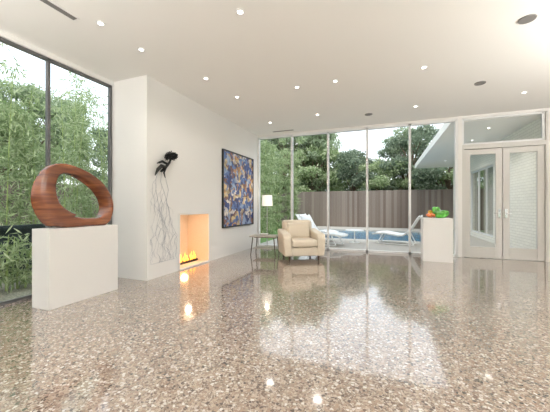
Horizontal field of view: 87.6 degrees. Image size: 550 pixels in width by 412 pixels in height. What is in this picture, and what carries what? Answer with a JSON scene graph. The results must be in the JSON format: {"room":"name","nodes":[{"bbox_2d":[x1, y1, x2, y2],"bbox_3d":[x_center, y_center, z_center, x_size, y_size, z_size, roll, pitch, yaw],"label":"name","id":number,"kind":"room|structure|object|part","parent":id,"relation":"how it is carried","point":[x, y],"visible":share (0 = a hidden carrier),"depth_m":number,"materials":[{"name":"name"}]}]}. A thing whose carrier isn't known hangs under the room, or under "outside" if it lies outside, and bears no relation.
{"room":"living room","nodes":[
{"label":"living room","id":0,"kind":"room"},
{"bbox_2d":[0,30,113,85],"bbox_3d":[-4.141,-2.067,1.351,0.140,0.065,7.560,0,0,21],"label":"wall","id":1,"kind":"structure","parent":0,"point":[3,34],"depth_m":3.96,"materials":[{"name":"white paint"}]},
{"bbox_2d":[0,37,111,305],"bbox_3d":[-4.131,-0.417,1.348,0.050,3.235,7.536,0,0,21],"label":"frame","id":2,"kind":"object","parent":1,"relation":"attached to","point":[48,61],"visible":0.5,"depth_m":3.95,"materials":[{"name":"brown metal"}]},
{"bbox_2d":[112,75,178,280],"bbox_3d":[-2.316,-0.450,5.107,0.860,3.300,0.760,0,0,21],"label":"wall","id":3,"kind":"structure","parent":0,"point":[145,111],"depth_m":4.77,"materials":[{"name":"white paint"}]},
{"bbox_2d":[150,150,177,263],"bbox_3d":[-1.830,-0.008,4.918,0.210,1.921,0.654,0,0,21],"label":"wall sculpture","id":4,"kind":"object","parent":3,"relation":"attached to","point":[171,156],"visible":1,"depth_m":4.89,"materials":[{"name":"black metal"}]},
{"bbox_2d":[179,93,257,260],"bbox_3d":[-1.528,-0.450,7.161,0.860,3.300,3.640,0,0,21],"label":"wall","id":5,"kind":"structure","parent":0,"point":[223,133],"depth_m":6.31,"materials":[{"name":"white paint"}]},
{"bbox_2d":[222,149,253,227],"bbox_3d":[-0.929,-0.410,7.462,0.045,1.860,1.650,0,0,21],"label":"abstract painting","id":6,"kind":"object","parent":5,"relation":"attached to","point":[237,169],"visible":1,"depth_m":7.36,"materials":[{"name":"multicoloured paint"}]},
{"bbox_2d":[0,247,549,411],"bbox_3d":[0.839,1.300,1.799,9.120,0.200,11.960,0,0,21],"label":"floor","id":7,"kind":"structure","parent":0,"point":[260,331],"depth_m":2.62,"materials":[{"name":"brown stone"}]},
{"bbox_2d":[32,224,117,310],"bbox_3d":[-2.568,0.735,3.763,0.310,0.930,0.910,0,0,21],"label":"pedestal","id":8,"kind":"object","parent":7,"relation":"on","point":[70,265],"visible":0.88,"depth_m":3.53,"materials":[{"name":"white paint"}]},
{"bbox_2d":[30,163,112,227],"bbox_3d":[-2.581,-0.129,3.729,0.212,0.794,0.970,0,0,21],"label":"ring sculpture","id":9,"kind":"object","parent":8,"relation":"on","point":[45,203],"visible":1,"depth_m":3.49,"materials":[{"name":"brown wood"}]},
{"bbox_2d":[179,213,209,270],"bbox_3d":[-1.863,0.670,5.865,0.582,1.055,0.976,0,0,21],"label":"fireplace","id":10,"kind":"object","parent":7,"relation":"on","point":[194,228],"visible":0.62,"depth_m":6.26,"materials":[{"name":"stone"}]},
{"bbox_2d":[180,258,197,264],"bbox_3d":[-1.873,1.150,5.869,0.140,0.040,0.780,0,0,21],"label":"tray","id":11,"kind":"object","parent":10,"relation":"on","point":[185,261],"depth_m":5.93,"materials":[{"name":"black metal"}]},
{"bbox_2d":[249,233,278,255],"bbox_3d":[-0.245,0.943,7.184,0.680,0.516,0.500,0,0,13],"label":"side table","id":12,"kind":"object","parent":7,"relation":"on","point":[262,235],"visible":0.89,"depth_m":7.10,"materials":[{"name":"wood"}]},
{"bbox_2d":[262,195,272,249],"bbox_3d":[-0.217,0.450,7.955,0.300,1.500,0.300,0,0,21],"label":"floor lamp","id":13,"kind":"object","parent":7,"relation":"on","point":[266,199],"visible":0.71,"depth_m":7.85,"materials":[{"name":"silver metal"}]},
{"bbox_3d":[-0.217,-0.150,7.955,0.300,0.300,0.300,0,0,21],"label":"lamp shade","id":14,"kind":"part","parent":13,"relation":"part of","materials":[{"name":"white fabric"}]},
{"bbox_2d":[278,220,324,260],"bbox_3d":[0.582,0.770,6.691,0.960,0.860,0.923,0,0,-9],"label":"leather armchair","id":15,"kind":"object","parent":7,"relation":"on","point":[296,237],"visible":1,"depth_m":6.33,"materials":[{"name":"beige leather"}]},
{"bbox_3d":[0.209,0.823,6.589,0.190,0.555,0.800,0,0,-9],"label":"arm","id":16,"kind":"part","parent":15,"relation":"part of","materials":[{"name":"beige leather"}]},
{"bbox_2d":[287,223,309,236],"bbox_3d":[0.557,0.580,6.852,0.560,0.360,0.179,0,0,-9],"label":"cushion","id":17,"kind":"object","parent":15,"relation":"on","point":[295,229],"depth_m":6.79,"materials":[{"name":"beige leather"}]},
{"bbox_2d":[291,237,316,246],"bbox_3d":[0.605,0.820,6.551,0.570,0.160,0.640,0,0,-9],"label":"seat cushion","id":18,"kind":"object","parent":15,"relation":"on","point":[295,241],"depth_m":6.26,"materials":[{"name":"beige leather"}]},
{"bbox_3d":[0.592,1.005,6.630,0.680,0.190,0.720,0,0,-9],"label":"seat","id":19,"kind":"part","parent":15,"relation":"part of","materials":[{"name":"beige leather"}]},
{"bbox_3d":[0.969,0.823,6.710,0.190,0.555,0.800,0,0,-9],"label":"arm","id":20,"kind":"part","parent":15,"relation":"part of","materials":[{"name":"beige leather"}]},
{"bbox_2d":[421,217,452,262],"bbox_3d":[3.558,0.733,6.336,0.570,0.935,0.420,0,0,21],"label":"pedestal","id":21,"kind":"object","parent":7,"relation":"on","point":[436,233],"visible":1,"depth_m":6.14,"materials":[{"name":"white paint"}]},
{"bbox_2d":[426,207,448,217],"bbox_3d":[3.578,0.140,6.321,0.454,0.246,0.230,0,0,21],"label":"glass sculpture","id":22,"kind":"object","parent":21,"relation":"on","point":[436,212],"visible":1,"depth_m":6.26,"materials":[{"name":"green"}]},
{"bbox_2d":[0,0,549,135],"bbox_3d":[0.831,-2.225,1.748,9.500,0.250,12.260,0,0,21],"label":"ceiling","id":23,"kind":"structure","parent":0,"point":[375,50],"depth_m":3.93,"materials":[{"name":"white paint"}]},
{"bbox_2d":[39,0,79,20],"bbox_3d":[-2.345,-2.094,2.934,0.100,0.012,0.640,0,0,21],"label":"ceiling vent","id":24,"kind":"object","parent":23,"relation":"in","point":[49,3],"visible":1,"depth_m":3.06,"materials":[{"name":"grey metal"}]},
{"bbox_2d":[95,20,105,25],"bbox_3d":[-2.003,-2.095,3.295,0.100,0.009,0.100,0,0,21],"label":"recessed light","id":25,"kind":"object","parent":23,"relation":"in","point":[98,22],"visible":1,"depth_m":3.29,"materials":[{"name":"white paint"}]},
{"bbox_2d":[236,8,244,14],"bbox_3d":[-0.376,-2.095,3.100,0.100,0.009,0.100,0,0,21],"label":"recessed light","id":26,"kind":"object","parent":23,"relation":"in","point":[239,11],"visible":1,"depth_m":3.09,"materials":[{"name":"white paint"}]},
{"bbox_2d":[474,81,485,85],"bbox_3d":[3.502,-2.094,4.901,0.170,0.012,0.170,0,0,21],"label":"ceiling speaker","id":27,"kind":"object","parent":23,"relation":"in","point":[480,82],"depth_m":4.89},
{"bbox_2d":[517,14,536,23],"bbox_3d":[2.830,-2.094,3.220,0.170,0.012,0.170,0,0,21],"label":"ceiling speaker","id":28,"kind":"object","parent":23,"relation":"in","point":[526,19],"depth_m":3.21},
{"bbox_2d":[258,108,547,136],"bbox_3d":[2.686,-2.072,7.426,6.820,0.055,0.130,0,0,21],"label":"wall","id":29,"kind":"structure","parent":0,"point":[542,109],"depth_m":7.01,"materials":[{"name":"white paint"}]},
{"bbox_2d":[258,119,457,256],"bbox_3d":[1.902,-0.422,7.699,5.154,3.245,0.100,0,0,21],"label":"frame","id":30,"kind":"object","parent":29,"relation":"attached to","point":[455,121],"visible":0.93,"depth_m":7.45,"materials":[{"name":"silver metal"}]},
{"bbox_2d":[419,231,493,243],"bbox_3d":[6.947,1.320,11.420,1.800,0.200,4.300,0,0,21],"label":"pool deck","id":31,"kind":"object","parent":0,"point":[473,240],"visible":0.14,"depth_m":9.86,"materials":[{"name":"white concrete"}]},
{"bbox_2d":[458,116,461,256],"bbox_3d":[4.353,-0.450,6.776,0.080,3.300,0.150,0,0,21],"label":"wall","id":32,"kind":"structure","parent":0,"point":[459,117],"depth_m":6.71,"materials":[{"name":"white paint"}]},
{"bbox_2d":[464,148,501,258],"bbox_3d":[4.767,-0.060,6.583,0.740,2.500,0.114,0,0,21],"label":"door","id":33,"kind":"structure","parent":32,"relation":"in","point":[469,251],"depth_m":6.56,"materials":[{"name":"grey paint"}]},
{"bbox_2d":[415,114,540,168],"bbox_3d":[8.022,-2.135,10.451,4.500,0.230,9.140,0,0,21],"label":"soffit","id":34,"kind":"structure","parent":0,"point":[441,147],"depth_m":8.22,"materials":[{"name":"white paint"}]},
{"bbox_2d":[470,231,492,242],"bbox_3d":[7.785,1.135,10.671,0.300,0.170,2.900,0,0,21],"label":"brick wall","id":35,"kind":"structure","parent":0,"point":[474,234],"depth_m":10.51,"materials":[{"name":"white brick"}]},
{"bbox_2d":[484,167,492,234],"bbox_3d":[8.223,-0.400,10.503,0.040,3.200,3.500,0,0,21],"label":"wall","id":36,"kind":"structure","parent":0,"point":[490,170],"depth_m":11.47,"materials":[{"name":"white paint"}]},
{"bbox_2d":[453,117,540,248],"bbox_3d":[7.724,-0.400,10.512,0.300,3.240,9.240,0,0,21],"label":"brick wall","id":37,"kind":"structure","parent":0,"point":[522,164],"depth_m":7.54,"materials":[{"name":"white brick"}]},
{"bbox_2d":[471,164,492,236],"bbox_3d":[7.738,-0.175,10.689,0.060,2.450,2.900,0,0,21],"label":"frame","id":38,"kind":"object","parent":37,"relation":"attached to","point":[489,166],"visible":0.56,"depth_m":11.08,"materials":[{"name":"white wood"}]},
{"bbox_2d":[548,108,549,261],"bbox_3d":[6.544,-0.450,5.952,1.440,3.300,0.120,0,0,21],"label":"wall","id":39,"kind":"structure","parent":0,"point":[548,108],"depth_m":6.15,"materials":[{"name":"white paint"}]},
{"bbox_2d":[462,111,544,144],"bbox_3d":[5.112,-1.732,6.491,1.535,0.625,0.060,0,0,21],"label":"frame","id":40,"kind":"object","parent":39,"relation":"attached to","point":[542,113],"visible":0.86,"depth_m":6.41,"materials":[{"name":"white wood"}]},
{"bbox_2d":[462,111,547,261],"bbox_3d":[5.130,-0.415,6.483,1.580,3.230,0.140,0,0,21],"label":"trim","id":41,"kind":"structure","parent":39,"relation":"attached to","point":[535,142],"depth_m":6.27,"materials":[{"name":"grey paint"}]},
{"bbox_2d":[502,145,544,260],"bbox_3d":[5.467,-0.060,6.315,0.740,2.500,0.114,0,0,21],"label":"door","id":42,"kind":"structure","parent":39,"relation":"in","point":[538,254],"depth_m":6.29,"materials":[{"name":"grey paint"}]},
{"bbox_3d":[5.210,0.170,6.386,0.132,0.200,0.064,0,0,21],"label":"lever handle","id":43,"kind":"part","parent":42,"relation":"part of","materials":[{"name":"silver metal"}]},
{"label":"outside","id":44,"kind":"structure","parent":0,"visible":0},
{"bbox_2d":[0,276,31,301],"bbox_3d":[-24.683,1.425,-2.341,35.580,0.350,37.960,0,0,21],"label":"ground","id":45,"kind":"structure","parent":44,"point":[15,293],"depth_m":4.15,"materials":[{"name":"grey concrete"}]},
{"bbox_2d":[0,43,16,225],"bbox_3d":[-6.518,-1.268,6.205,2.751,5.036,1.722,0,0,22],"label":"bamboo plant","id":46,"kind":"object","parent":45,"relation":"on","point":[2,44],"visible":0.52,"depth_m":6.17,"materials":[{"name":"green plant"}]},
{"bbox_2d":[0,224,31,292],"bbox_3d":[-3.905,0.769,4.449,0.793,1.041,1.154,0,0,21],"label":"shrub","id":47,"kind":"object","parent":45,"relation":"on","point":[14,249],"visible":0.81,"depth_m":4.29,"materials":[{"name":"green plant"}]},
{"bbox_2d":[0,55,44,225],"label":"bamboo plant","id":48,"kind":"object","parent":45,"relation":"on","point":[23,163],"depth_m":6.01,"materials":[{"name":"green plant"}]},
{"bbox_2d":[0,224,52,278],"bbox_3d":[-5.413,0.795,2.878,0.130,0.910,13.500,0,0,21],"label":"planter","id":49,"kind":"object","parent":45,"relation":"on","point":[24,229],"visible":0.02,"depth_m":5.09,"materials":[{"name":"metal"}]},
{"bbox_2d":[0,96,67,183],"bbox_3d":[-10.966,-1.472,10.916,5.122,5.404,4.744,0,0,34],"label":"tree","id":50,"kind":"object","parent":45,"relation":"on","point":[4,148],"visible":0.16,"depth_m":10.78,"materials":[{"name":"green plant"}]},
{"bbox_2d":[0,180,107,225],"bbox_3d":[-9.001,0.215,7.336,0.060,2.030,27.257,0,0,21],"label":"wooden fence","id":51,"kind":"object","parent":45,"relation":"on","point":[13,186],"visible":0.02,"depth_m":9.31,"materials":[{"name":"grey wood"}]},
{"bbox_2d":[51,86,101,216],"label":"bamboo plant","id":52,"kind":"object","parent":45,"relation":"on","point":[63,125],"depth_m":7.05,"materials":[{"name":"green plant"}]},
{"bbox_2d":[55,72,107,217],"bbox_3d":[-5.834,-1.377,8.908,1.797,5.255,2.871,0,0,-22],"label":"bamboo plant","id":53,"kind":"object","parent":45,"relation":"on","point":[87,208],"visible":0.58,"depth_m":8.49,"materials":[{"name":"green plant"}]},
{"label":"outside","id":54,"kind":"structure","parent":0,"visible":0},
{"bbox_2d":[260,226,316,242],"bbox_3d":[-8.288,1.415,39.567,36.200,0.370,52.040,0,0,21],"label":"lawn","id":55,"kind":"structure","parent":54,"point":[262,240],"depth_m":10.86,"materials":[{"name":"green plant"}]},
{"bbox_2d":[0,78,83,180],"bbox_3d":[-11.025,-2.078,12.613,3.710,6.606,4.354,0,0,36],"label":"tree","id":56,"kind":"object","parent":55,"relation":"on","point":[27,90],"visible":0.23,"depth_m":12.43,"materials":[{"name":"green plant"}]},
{"bbox_2d":[23,96,96,182],"bbox_3d":[-12.591,-2.812,16.473,4.732,8.073,4.333,0,0,25],"label":"tree","id":57,"kind":"object","parent":55,"relation":"on","point":[53,100],"visible":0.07,"depth_m":16.64,"materials":[{"name":"green plant"}]},
{"bbox_2d":[88,127,107,186],"bbox_3d":[-8.881,-1.535,16.465,4.002,5.520,3.296,0,0,-32],"label":"tree","id":58,"kind":"object","parent":55,"relation":"on","point":[95,130],"visible":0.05,"depth_m":15.63,"materials":[{"name":"green plant"}]},
{"bbox_2d":[260,141,278,233],"bbox_3d":[-0.924,-1.367,12.863,1.944,5.299,2.132,0,0,-39],"label":"bamboo plant","id":59,"kind":"object","parent":55,"relation":"on","point":[268,189],"visible":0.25,"depth_m":12.48,"materials":[{"name":"green plant"}]},
{"bbox_2d":[260,140,287,228],"bbox_3d":[-0.591,-1.626,15.313,2.345,5.829,2.138,0,0,40],"label":"bamboo plant","id":60,"kind":"object","parent":55,"relation":"on","point":[276,187],"visible":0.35,"depth_m":14.93,"materials":[{"name":"green plant"}]},
{"bbox_2d":[260,138,289,191],"bbox_3d":[-0.848,-2.425,22.243,4.101,7.301,4.812,0,0,23],"label":"tree","id":61,"kind":"object","parent":55,"relation":"on","point":[275,142],"visible":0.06,"depth_m":22.32,"materials":[{"name":"green plant"}]},
{"bbox_2d":[261,135,310,191],"bbox_3d":[0.382,-2.610,21.506,4.495,7.670,4.116,0,0,-8],"label":"tree","id":62,"kind":"object","parent":55,"relation":"on","point":[288,139],"visible":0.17,"depth_m":20.78,"materials":[{"name":"green plant"}]},
{"bbox_2d":[269,137,306,222],"bbox_3d":[0.584,-1.367,16.180,1.944,5.299,2.132,0,0,-36],"label":"bamboo plant","id":63,"kind":"object","parent":55,"relation":"on","point":[287,179],"visible":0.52,"depth_m":16.21,"materials":[{"name":"green plant"}]},
{"bbox_2d":[277,135,326,191],"bbox_3d":[2.255,-2.772,22.386,5.270,7.996,4.491,0,0,15],"label":"tree","id":64,"kind":"object","parent":55,"relation":"on","point":[316,140],"visible":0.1,"depth_m":20.81,"materials":[{"name":"green plant"}]},
{"bbox_2d":[274,144,347,191],"bbox_3d":[2.702,-1.696,21.370,5.140,5.855,5.548,0,0,-37],"label":"tree","id":65,"kind":"object","parent":55,"relation":"on","point":[312,171],"visible":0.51,"depth_m":20.05,"materials":[{"name":"green plant"}]},
{"bbox_2d":[299,133,349,191],"bbox_3d":[3.783,-2.610,21.731,4.116,7.670,4.495,0,0,14],"label":"tree","id":66,"kind":"object","parent":55,"relation":"on","point":[332,136],"visible":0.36,"depth_m":20.61,"materials":[{"name":"green plant"}]},
{"bbox_2d":[261,188,483,229],"bbox_3d":[2.991,0.170,17.407,25.127,2.120,0.050,0,0,21],"label":"wooden fence","id":67,"kind":"object","parent":55,"relation":"on","point":[386,209],"visible":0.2,"depth_m":16.34,"materials":[{"name":"wood"}]},
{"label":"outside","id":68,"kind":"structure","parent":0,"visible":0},
{"bbox_3d":[13.721,1.415,36.079,7.400,0.370,42.800,0,0,21],"label":"lawn","id":69,"kind":"structure","parent":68,"visible":0},
{"bbox_2d":[326,156,375,189],"bbox_3d":[6.374,-1.472,23.190,5.122,5.404,4.744,0,0,-15],"label":"tree","id":70,"kind":"object","parent":69,"relation":"on","point":[343,182],"visible":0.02,"depth_m":21.97,"materials":[{"name":"green plant"}]},
{"bbox_2d":[335,149,376,190],"bbox_3d":[5.633,-1.398,19.571,3.131,5.244,3.801,0,0,13],"label":"tree","id":71,"kind":"object","parent":69,"relation":"on","point":[351,159],"visible":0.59,"depth_m":18.78,"materials":[{"name":"green plant"}]},
{"bbox_2d":[355,157,417,190],"bbox_3d":[7.501,-1.024,19.196,4.268,4.504,3.954,0,0,5],"label":"tree","id":72,"kind":"object","parent":69,"relation":"on","point":[381,178],"visible":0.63,"depth_m":18.49,"materials":[{"name":"green plant"}]},
{"bbox_2d":[373,127,428,189],"bbox_3d":[9.248,-2.182,20.328,4.491,6.814,3.827,0,0,-43],"label":"tree","id":73,"kind":"object","parent":69,"relation":"on","point":[396,133],"visible":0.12,"depth_m":19.64,"materials":[{"name":"green plant"}]},
{"bbox_2d":[376,125,448,190],"bbox_3d":[8.546,-1.949,18.291,4.602,6.348,3.790,0,0,44],"label":"tree","id":74,"kind":"object","parent":69,"relation":"on","point":[425,177],"visible":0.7,"depth_m":17.67,"materials":[{"name":"green plant"}]},
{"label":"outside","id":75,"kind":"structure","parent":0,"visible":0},
{"bbox_3d":[32.517,1.415,23.927,36.400,0.370,52.040,0,0,21],"label":"lawn","id":76,"kind":"structure","parent":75,"visible":0},
{"bbox_2d":[411,151,483,189],"bbox_3d":[10.761,-1.472,18.002,4.744,5.404,5.122,0,0,11],"label":"tree","id":77,"kind":"object","parent":76,"relation":"on","point":[447,179],"visible":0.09,"depth_m":17.44,"materials":[{"name":"green plant"}]},
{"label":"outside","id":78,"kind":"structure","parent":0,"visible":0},
{"bbox_2d":[260,238,494,253],"bbox_3d":[3.159,1.320,8.942,7.100,0.200,3.040,0,0,21],"label":"pool deck","id":79,"kind":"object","parent":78,"point":[372,244],"visible":0.14,"depth_m":8.87,"materials":[{"name":"white concrete"}]},
{"bbox_2d":[299,214,320,231],"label":"lounge chair","id":80,"kind":"object","parent":79,"relation":"on","point":[304,217],"depth_m":9.58,"materials":[{"name":"white plastic"}]},
{"bbox_2d":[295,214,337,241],"bbox_3d":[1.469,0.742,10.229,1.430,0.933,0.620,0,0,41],"label":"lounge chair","id":81,"kind":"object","parent":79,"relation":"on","point":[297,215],"visible":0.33,"depth_m":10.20,"materials":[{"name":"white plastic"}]},
{"bbox_2d":[324,232,347,245],"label":"lounge chair","id":82,"kind":"object","parent":79,"relation":"on","point":[340,235],"depth_m":8.82,"materials":[{"name":"white plastic"}]},
{"bbox_2d":[345,229,363,242],"bbox_3d":[2.656,1.010,9.584,0.600,0.420,0.600,0,0,21],"label":"patio table","id":83,"kind":"object","parent":79,"relation":"on","point":[354,230],"visible":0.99,"depth_m":9.57,"materials":[{"name":"white plastic"}]},
{"bbox_2d":[325,231,420,240],"bbox_3d":[3.819,1.435,12.619,4.900,0.270,4.300,0,0,21],"label":"swimming pool","id":84,"kind":"object","parent":79,"relation":"in","point":[358,234],"visible":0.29,"depth_m":12.23,"materials":[{"name":"blue liquid"}]},
{"bbox_2d":[372,215,422,245],"bbox_3d":[3.917,0.742,9.223,1.430,0.933,0.620,0,0,33],"label":"lounge chair","id":85,"kind":"object","parent":79,"relation":"on","point":[397,234],"visible":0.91,"depth_m":9.15,"materials":[{"name":"white plastic"}]},
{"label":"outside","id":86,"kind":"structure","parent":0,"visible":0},
{"bbox_2d":[317,226,453,232],"bbox_3d":[5.582,1.320,15.263,7.100,0.200,1.900,0,0,21],"label":"pool deck","id":87,"kind":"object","parent":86,"point":[370,229],"visible":0.29,"depth_m":15.12,"materials":[{"name":"white concrete"}]}
]}

